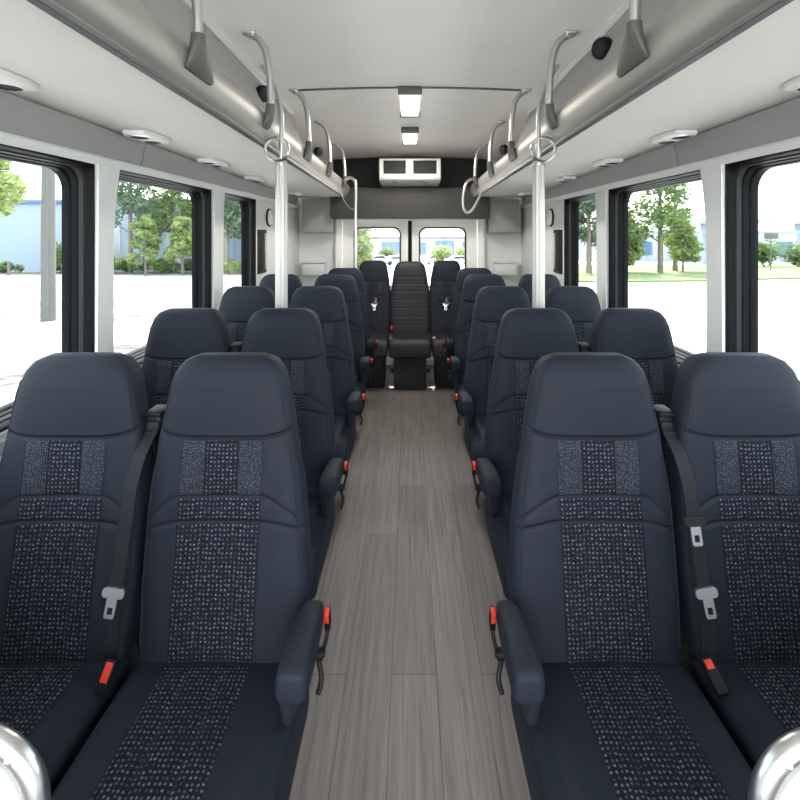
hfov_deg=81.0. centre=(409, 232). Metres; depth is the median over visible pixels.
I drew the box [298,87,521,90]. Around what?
trim
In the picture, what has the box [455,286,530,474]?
passenger seat
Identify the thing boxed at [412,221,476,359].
door
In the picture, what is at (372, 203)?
rear wall panel
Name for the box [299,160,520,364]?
wall
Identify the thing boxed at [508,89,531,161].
handle
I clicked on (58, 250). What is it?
shrub
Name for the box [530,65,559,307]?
pole
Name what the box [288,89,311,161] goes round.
handle
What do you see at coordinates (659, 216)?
tree
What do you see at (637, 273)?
lawn
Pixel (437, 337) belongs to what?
seat cushion
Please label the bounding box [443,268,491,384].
passenger seat
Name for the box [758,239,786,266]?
tree
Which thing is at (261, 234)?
panel
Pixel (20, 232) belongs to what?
building
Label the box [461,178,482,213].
handle
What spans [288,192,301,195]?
light
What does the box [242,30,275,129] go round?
handle
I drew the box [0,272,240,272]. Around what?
verge
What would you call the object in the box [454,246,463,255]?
shrub
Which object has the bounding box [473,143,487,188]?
handle
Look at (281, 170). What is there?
pole
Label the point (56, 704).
seat cushion
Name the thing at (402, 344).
seat cushion
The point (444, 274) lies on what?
seat
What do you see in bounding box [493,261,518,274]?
wall box
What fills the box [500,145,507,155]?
vent
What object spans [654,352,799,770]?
passenger seat
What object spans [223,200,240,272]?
tree
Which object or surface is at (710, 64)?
rack
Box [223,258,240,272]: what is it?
shrub
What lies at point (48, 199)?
utility pole
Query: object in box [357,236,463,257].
office building
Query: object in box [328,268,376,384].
passenger seat
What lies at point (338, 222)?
trim
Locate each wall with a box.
[0,163,298,460]
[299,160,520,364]
[521,163,725,365]
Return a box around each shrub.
[0,260,24,272]
[56,241,61,270]
[56,260,61,272]
[114,257,140,272]
[132,259,165,272]
[157,257,191,272]
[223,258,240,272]
[378,246,397,256]
[429,244,453,260]
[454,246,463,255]
[780,242,799,266]
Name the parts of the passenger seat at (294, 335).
backrest, armrest, armrest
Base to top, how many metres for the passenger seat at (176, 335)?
1.246 m
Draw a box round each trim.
[0,90,297,203]
[0,131,299,208]
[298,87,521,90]
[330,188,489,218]
[333,157,486,187]
[335,219,484,267]
[520,136,799,208]
[522,97,799,203]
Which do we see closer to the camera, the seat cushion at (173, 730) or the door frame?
the seat cushion at (173, 730)
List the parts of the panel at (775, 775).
panel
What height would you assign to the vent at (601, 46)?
0.096 m
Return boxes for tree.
[0,159,29,216]
[114,181,167,272]
[125,214,162,275]
[146,189,191,267]
[162,216,191,275]
[183,201,237,235]
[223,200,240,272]
[357,229,374,268]
[579,200,596,273]
[591,198,645,248]
[628,184,691,272]
[628,218,649,265]
[655,183,694,270]
[663,218,704,271]
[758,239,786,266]
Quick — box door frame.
[408,221,411,260]
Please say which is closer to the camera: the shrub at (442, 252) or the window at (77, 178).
the window at (77, 178)
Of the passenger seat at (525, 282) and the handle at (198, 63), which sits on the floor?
the passenger seat at (525, 282)
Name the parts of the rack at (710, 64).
rail, panel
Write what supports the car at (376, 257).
on the ground at (138, 299)
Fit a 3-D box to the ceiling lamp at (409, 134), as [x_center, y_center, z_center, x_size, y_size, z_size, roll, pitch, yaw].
[0.000,-0.899,4.380,0.156,0.052,0.600,0,0,0]
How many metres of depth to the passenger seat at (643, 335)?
2.20 m
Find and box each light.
[0,68,38,91]
[123,130,169,143]
[197,158,227,166]
[243,176,264,181]
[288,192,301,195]
[518,192,531,195]
[555,176,576,181]
[592,158,622,166]
[650,130,696,143]
[781,76,799,91]
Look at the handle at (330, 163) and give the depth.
3.81 m
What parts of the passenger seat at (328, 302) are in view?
backrest, armrest, armrest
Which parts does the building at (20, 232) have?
door, door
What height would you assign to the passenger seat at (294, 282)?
1.246 m
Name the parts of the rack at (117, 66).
panel, rail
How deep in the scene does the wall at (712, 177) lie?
2.07 m
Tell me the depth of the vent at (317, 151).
4.27 m
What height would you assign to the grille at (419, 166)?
0.143 m
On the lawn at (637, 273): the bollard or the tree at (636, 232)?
the tree at (636, 232)
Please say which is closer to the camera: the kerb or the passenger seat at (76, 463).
the passenger seat at (76, 463)
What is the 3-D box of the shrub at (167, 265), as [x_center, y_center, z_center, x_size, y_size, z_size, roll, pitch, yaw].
[-22.917,3.147,45.827,4.034,1.769,2.743,0,0,0]
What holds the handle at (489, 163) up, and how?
attached to the ceiling
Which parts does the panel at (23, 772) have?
panel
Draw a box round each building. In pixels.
[0,200,240,271]
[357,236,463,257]
[579,233,793,261]
[635,219,799,263]
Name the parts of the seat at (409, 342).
backrest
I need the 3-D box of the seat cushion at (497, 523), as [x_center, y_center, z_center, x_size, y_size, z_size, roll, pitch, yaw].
[0.585,1.264,1.917,0.484,0.196,0.435,0,0,0]
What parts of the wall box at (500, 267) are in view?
lid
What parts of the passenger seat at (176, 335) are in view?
backrest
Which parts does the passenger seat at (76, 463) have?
backrest, seat frame, guide plate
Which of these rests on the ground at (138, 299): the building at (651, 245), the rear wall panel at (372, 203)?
the building at (651, 245)
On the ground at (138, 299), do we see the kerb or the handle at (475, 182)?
the kerb
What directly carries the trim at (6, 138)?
attached to the wall at (106, 177)
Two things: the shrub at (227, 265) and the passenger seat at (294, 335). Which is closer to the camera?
the passenger seat at (294, 335)
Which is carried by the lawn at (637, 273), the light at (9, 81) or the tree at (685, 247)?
the tree at (685, 247)
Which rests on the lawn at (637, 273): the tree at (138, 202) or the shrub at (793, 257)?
the shrub at (793, 257)
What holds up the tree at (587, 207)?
on the lawn at (637, 273)
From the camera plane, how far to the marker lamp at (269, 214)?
4.35 m
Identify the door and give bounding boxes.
[343,221,407,359]
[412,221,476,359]
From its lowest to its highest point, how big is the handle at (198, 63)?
0.461 m
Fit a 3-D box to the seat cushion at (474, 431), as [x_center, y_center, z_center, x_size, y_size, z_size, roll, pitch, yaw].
[0.592,1.255,2.788,0.484,0.196,0.435,0,0,0]
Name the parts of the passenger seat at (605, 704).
armrest, armrest, backrest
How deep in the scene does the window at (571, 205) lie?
3.99 m
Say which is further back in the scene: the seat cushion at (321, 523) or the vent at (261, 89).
the vent at (261, 89)
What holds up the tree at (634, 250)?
on the lawn at (637, 273)
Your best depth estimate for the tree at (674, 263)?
50.26 m
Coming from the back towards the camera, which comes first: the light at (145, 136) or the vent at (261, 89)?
the vent at (261, 89)
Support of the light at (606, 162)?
attached to the rack at (710, 64)
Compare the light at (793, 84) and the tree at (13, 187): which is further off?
the tree at (13, 187)
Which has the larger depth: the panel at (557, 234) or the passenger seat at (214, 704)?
the panel at (557, 234)
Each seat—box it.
[0,352,165,795]
[51,352,330,799]
[136,308,242,646]
[219,286,274,343]
[241,308,347,599]
[259,274,301,307]
[289,286,364,474]
[314,274,372,415]
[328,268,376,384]
[359,260,390,387]
[389,261,430,388]
[429,260,460,387]
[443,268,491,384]
[447,274,505,415]
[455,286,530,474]
[472,308,578,599]
[489,352,751,799]
[518,274,560,307]
[545,286,600,343]
[577,308,683,646]
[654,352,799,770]
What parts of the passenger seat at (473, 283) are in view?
armrest, armrest, backrest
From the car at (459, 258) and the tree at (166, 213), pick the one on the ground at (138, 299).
the car at (459, 258)
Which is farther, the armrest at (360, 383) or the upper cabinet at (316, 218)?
the upper cabinet at (316, 218)
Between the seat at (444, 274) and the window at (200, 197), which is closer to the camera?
the window at (200, 197)
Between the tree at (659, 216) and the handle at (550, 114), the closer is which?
the handle at (550, 114)
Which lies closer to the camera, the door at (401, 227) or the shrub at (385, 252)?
the door at (401, 227)
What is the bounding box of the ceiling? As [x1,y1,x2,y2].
[202,0,625,160]
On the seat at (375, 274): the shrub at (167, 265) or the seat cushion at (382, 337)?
the seat cushion at (382, 337)
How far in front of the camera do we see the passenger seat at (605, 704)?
1.30 m
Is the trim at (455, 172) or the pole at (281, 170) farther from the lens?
the trim at (455, 172)
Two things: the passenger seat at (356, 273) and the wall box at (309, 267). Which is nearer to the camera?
the passenger seat at (356, 273)
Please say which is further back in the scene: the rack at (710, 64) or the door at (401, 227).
the door at (401, 227)
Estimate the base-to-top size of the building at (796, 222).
7.400 m
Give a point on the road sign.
(770, 236)
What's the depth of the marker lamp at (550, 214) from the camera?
4.35 m
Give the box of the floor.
[136,365,683,799]
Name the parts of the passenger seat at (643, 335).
backrest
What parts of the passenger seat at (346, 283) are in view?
backrest, armrest, armrest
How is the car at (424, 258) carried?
on the ground at (138, 299)
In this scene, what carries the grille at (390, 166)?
attached to the air conditioner
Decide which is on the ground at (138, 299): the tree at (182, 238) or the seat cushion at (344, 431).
the tree at (182, 238)
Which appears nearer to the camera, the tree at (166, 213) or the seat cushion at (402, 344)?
the seat cushion at (402, 344)
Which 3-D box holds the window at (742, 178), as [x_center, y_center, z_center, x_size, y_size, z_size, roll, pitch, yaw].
[1.377,0.175,1.230,0.117,0.938,1.468,0,0,0]
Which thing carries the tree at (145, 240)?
on the ground at (138, 299)
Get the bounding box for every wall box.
[301,261,326,274]
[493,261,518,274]
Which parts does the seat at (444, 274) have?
backrest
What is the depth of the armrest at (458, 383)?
3.63 m
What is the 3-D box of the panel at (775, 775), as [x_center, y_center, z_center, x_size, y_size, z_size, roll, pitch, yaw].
[0.895,1.154,0.648,0.846,0.932,0.032,0,0,0]
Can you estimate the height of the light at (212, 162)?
0.026 m
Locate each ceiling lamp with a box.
[398,86,421,117]
[401,127,418,144]
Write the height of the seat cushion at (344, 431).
0.196 m
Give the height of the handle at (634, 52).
0.462 m
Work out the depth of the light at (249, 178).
3.54 m
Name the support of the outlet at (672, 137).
attached to the light at (674, 136)
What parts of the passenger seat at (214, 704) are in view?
backrest, armrest, armrest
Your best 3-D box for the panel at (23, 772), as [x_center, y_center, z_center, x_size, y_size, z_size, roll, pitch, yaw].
[-0.910,1.150,0.648,0.816,0.940,0.032,0,0,0]
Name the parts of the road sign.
post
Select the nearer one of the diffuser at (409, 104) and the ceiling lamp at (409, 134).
the diffuser at (409, 104)
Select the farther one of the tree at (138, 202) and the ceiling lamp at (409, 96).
the tree at (138, 202)
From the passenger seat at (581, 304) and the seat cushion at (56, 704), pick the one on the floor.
the passenger seat at (581, 304)
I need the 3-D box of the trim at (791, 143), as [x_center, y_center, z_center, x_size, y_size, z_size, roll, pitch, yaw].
[1.319,-0.307,2.140,0.026,0.039,6.880,0,0,0]
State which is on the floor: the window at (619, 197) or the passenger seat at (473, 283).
the passenger seat at (473, 283)
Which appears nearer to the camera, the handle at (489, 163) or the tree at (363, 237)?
the handle at (489, 163)
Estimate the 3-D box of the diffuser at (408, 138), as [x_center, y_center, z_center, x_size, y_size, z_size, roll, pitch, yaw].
[0.000,-0.891,4.380,0.140,0.035,0.518,0,0,0]
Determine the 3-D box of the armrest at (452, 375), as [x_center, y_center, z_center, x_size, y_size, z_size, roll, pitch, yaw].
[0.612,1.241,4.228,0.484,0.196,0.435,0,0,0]
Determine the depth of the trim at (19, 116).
1.96 m
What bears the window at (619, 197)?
in the wall at (712, 177)
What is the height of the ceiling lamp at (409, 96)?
0.052 m
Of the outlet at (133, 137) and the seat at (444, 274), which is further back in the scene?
the seat at (444, 274)
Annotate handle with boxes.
[185,0,213,85]
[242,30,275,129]
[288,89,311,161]
[314,121,332,176]
[332,143,346,188]
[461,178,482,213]
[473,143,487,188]
[487,121,505,176]
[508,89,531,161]
[544,30,577,129]
[616,0,648,77]
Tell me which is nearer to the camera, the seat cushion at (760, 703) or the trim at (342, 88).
the seat cushion at (760, 703)
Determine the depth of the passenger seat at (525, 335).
2.17 m
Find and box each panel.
[0,723,50,799]
[257,230,266,273]
[553,230,562,273]
[747,727,799,799]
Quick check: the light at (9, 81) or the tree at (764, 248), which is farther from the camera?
the tree at (764, 248)
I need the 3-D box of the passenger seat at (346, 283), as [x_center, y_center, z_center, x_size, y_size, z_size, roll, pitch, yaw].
[-0.576,0.972,3.700,0.546,1.246,0.620,0,0,0]
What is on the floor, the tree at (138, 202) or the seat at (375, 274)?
the seat at (375, 274)
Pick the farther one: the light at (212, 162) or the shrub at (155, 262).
the shrub at (155, 262)
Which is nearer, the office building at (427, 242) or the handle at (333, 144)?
the handle at (333, 144)
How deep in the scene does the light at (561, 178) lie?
3.54 m
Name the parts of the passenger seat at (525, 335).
armrest, armrest, backrest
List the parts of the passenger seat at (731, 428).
guide plate, seat frame, backrest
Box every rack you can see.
[0,0,349,197]
[470,0,799,197]
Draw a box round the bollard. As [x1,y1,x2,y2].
[7,262,9,275]
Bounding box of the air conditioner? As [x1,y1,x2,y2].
[379,158,440,187]
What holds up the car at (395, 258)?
on the ground at (138, 299)
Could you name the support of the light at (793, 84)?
attached to the rack at (710, 64)
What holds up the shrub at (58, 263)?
on the verge
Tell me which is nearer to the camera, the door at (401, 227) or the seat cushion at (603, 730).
the seat cushion at (603, 730)
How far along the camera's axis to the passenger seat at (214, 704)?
1.30 m
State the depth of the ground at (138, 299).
18.70 m
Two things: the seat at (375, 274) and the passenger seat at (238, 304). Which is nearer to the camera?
the passenger seat at (238, 304)
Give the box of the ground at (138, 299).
[0,260,799,406]
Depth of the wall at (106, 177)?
2.05 m
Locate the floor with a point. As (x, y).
(410, 705)
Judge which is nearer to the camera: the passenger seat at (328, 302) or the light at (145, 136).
the light at (145, 136)
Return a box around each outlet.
[130,136,148,138]
[671,136,689,138]
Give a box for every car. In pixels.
[372,255,387,263]
[381,255,398,264]
[421,255,435,264]
[444,255,463,262]
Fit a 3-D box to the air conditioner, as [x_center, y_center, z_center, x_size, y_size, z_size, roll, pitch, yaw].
[0.000,-0.677,5.276,0.670,0.295,0.488,0,0,0]
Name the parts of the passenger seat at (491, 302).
armrest, armrest, backrest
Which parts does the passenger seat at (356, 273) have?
backrest, armrest, armrest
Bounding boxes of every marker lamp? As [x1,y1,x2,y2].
[266,209,273,226]
[546,209,553,226]
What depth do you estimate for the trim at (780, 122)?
2.06 m
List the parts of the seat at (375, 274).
backrest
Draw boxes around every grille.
[384,160,405,173]
[413,160,435,173]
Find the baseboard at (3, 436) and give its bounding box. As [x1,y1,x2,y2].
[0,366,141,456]
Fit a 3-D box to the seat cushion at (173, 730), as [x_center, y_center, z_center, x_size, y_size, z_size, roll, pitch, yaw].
[-0.525,1.272,1.097,0.484,0.196,0.435,0,0,0]
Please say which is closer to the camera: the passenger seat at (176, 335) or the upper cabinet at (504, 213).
the passenger seat at (176, 335)
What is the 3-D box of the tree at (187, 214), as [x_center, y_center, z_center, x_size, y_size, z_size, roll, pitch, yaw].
[-20.118,-2.033,48.469,6.004,12.476,6.000,0,0,37]
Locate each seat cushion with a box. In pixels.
[0,659,129,795]
[51,661,308,799]
[307,493,334,599]
[334,415,354,474]
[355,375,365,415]
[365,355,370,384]
[371,331,388,358]
[389,331,430,358]
[431,331,448,358]
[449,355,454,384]
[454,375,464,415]
[465,415,485,474]
[485,493,512,599]
[511,661,751,799]
[690,659,799,770]
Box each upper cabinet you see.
[302,199,334,232]
[487,199,519,232]
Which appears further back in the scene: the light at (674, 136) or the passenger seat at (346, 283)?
the passenger seat at (346, 283)
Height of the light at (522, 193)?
0.026 m
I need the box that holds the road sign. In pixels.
[764,233,777,270]
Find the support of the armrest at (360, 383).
on the passenger seat at (346, 283)
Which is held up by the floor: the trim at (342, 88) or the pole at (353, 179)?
the pole at (353, 179)
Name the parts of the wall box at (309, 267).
lid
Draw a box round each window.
[0,144,94,431]
[118,170,210,363]
[225,193,255,285]
[564,193,594,285]
[609,170,700,363]
[725,148,799,351]
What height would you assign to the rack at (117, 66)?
0.605 m
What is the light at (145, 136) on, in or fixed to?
attached to the rack at (117, 66)
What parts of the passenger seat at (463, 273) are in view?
armrest, armrest, backrest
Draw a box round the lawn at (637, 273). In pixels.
[579,265,799,282]
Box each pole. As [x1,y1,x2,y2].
[40,167,55,321]
[260,65,289,307]
[340,176,357,267]
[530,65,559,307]
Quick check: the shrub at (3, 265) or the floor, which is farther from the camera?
the shrub at (3, 265)
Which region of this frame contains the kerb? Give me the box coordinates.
[0,273,240,274]
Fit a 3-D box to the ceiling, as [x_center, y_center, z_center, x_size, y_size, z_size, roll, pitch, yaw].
[0.000,-0.965,2.200,2.860,0.277,7.000,0,0,0]
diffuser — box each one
[399,95,420,116]
[402,133,417,144]
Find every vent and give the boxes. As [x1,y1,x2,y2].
[256,85,266,101]
[313,147,322,157]
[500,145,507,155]
[591,37,611,59]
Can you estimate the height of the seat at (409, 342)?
1.265 m
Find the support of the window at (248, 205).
in the wall at (106, 177)
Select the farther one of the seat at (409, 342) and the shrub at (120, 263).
the shrub at (120, 263)
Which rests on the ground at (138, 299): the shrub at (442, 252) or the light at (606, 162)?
the shrub at (442, 252)
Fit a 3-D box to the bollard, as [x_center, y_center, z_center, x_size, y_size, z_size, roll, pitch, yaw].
[-37.300,3.365,43.500,0.219,1.380,0.219,0,0,0]

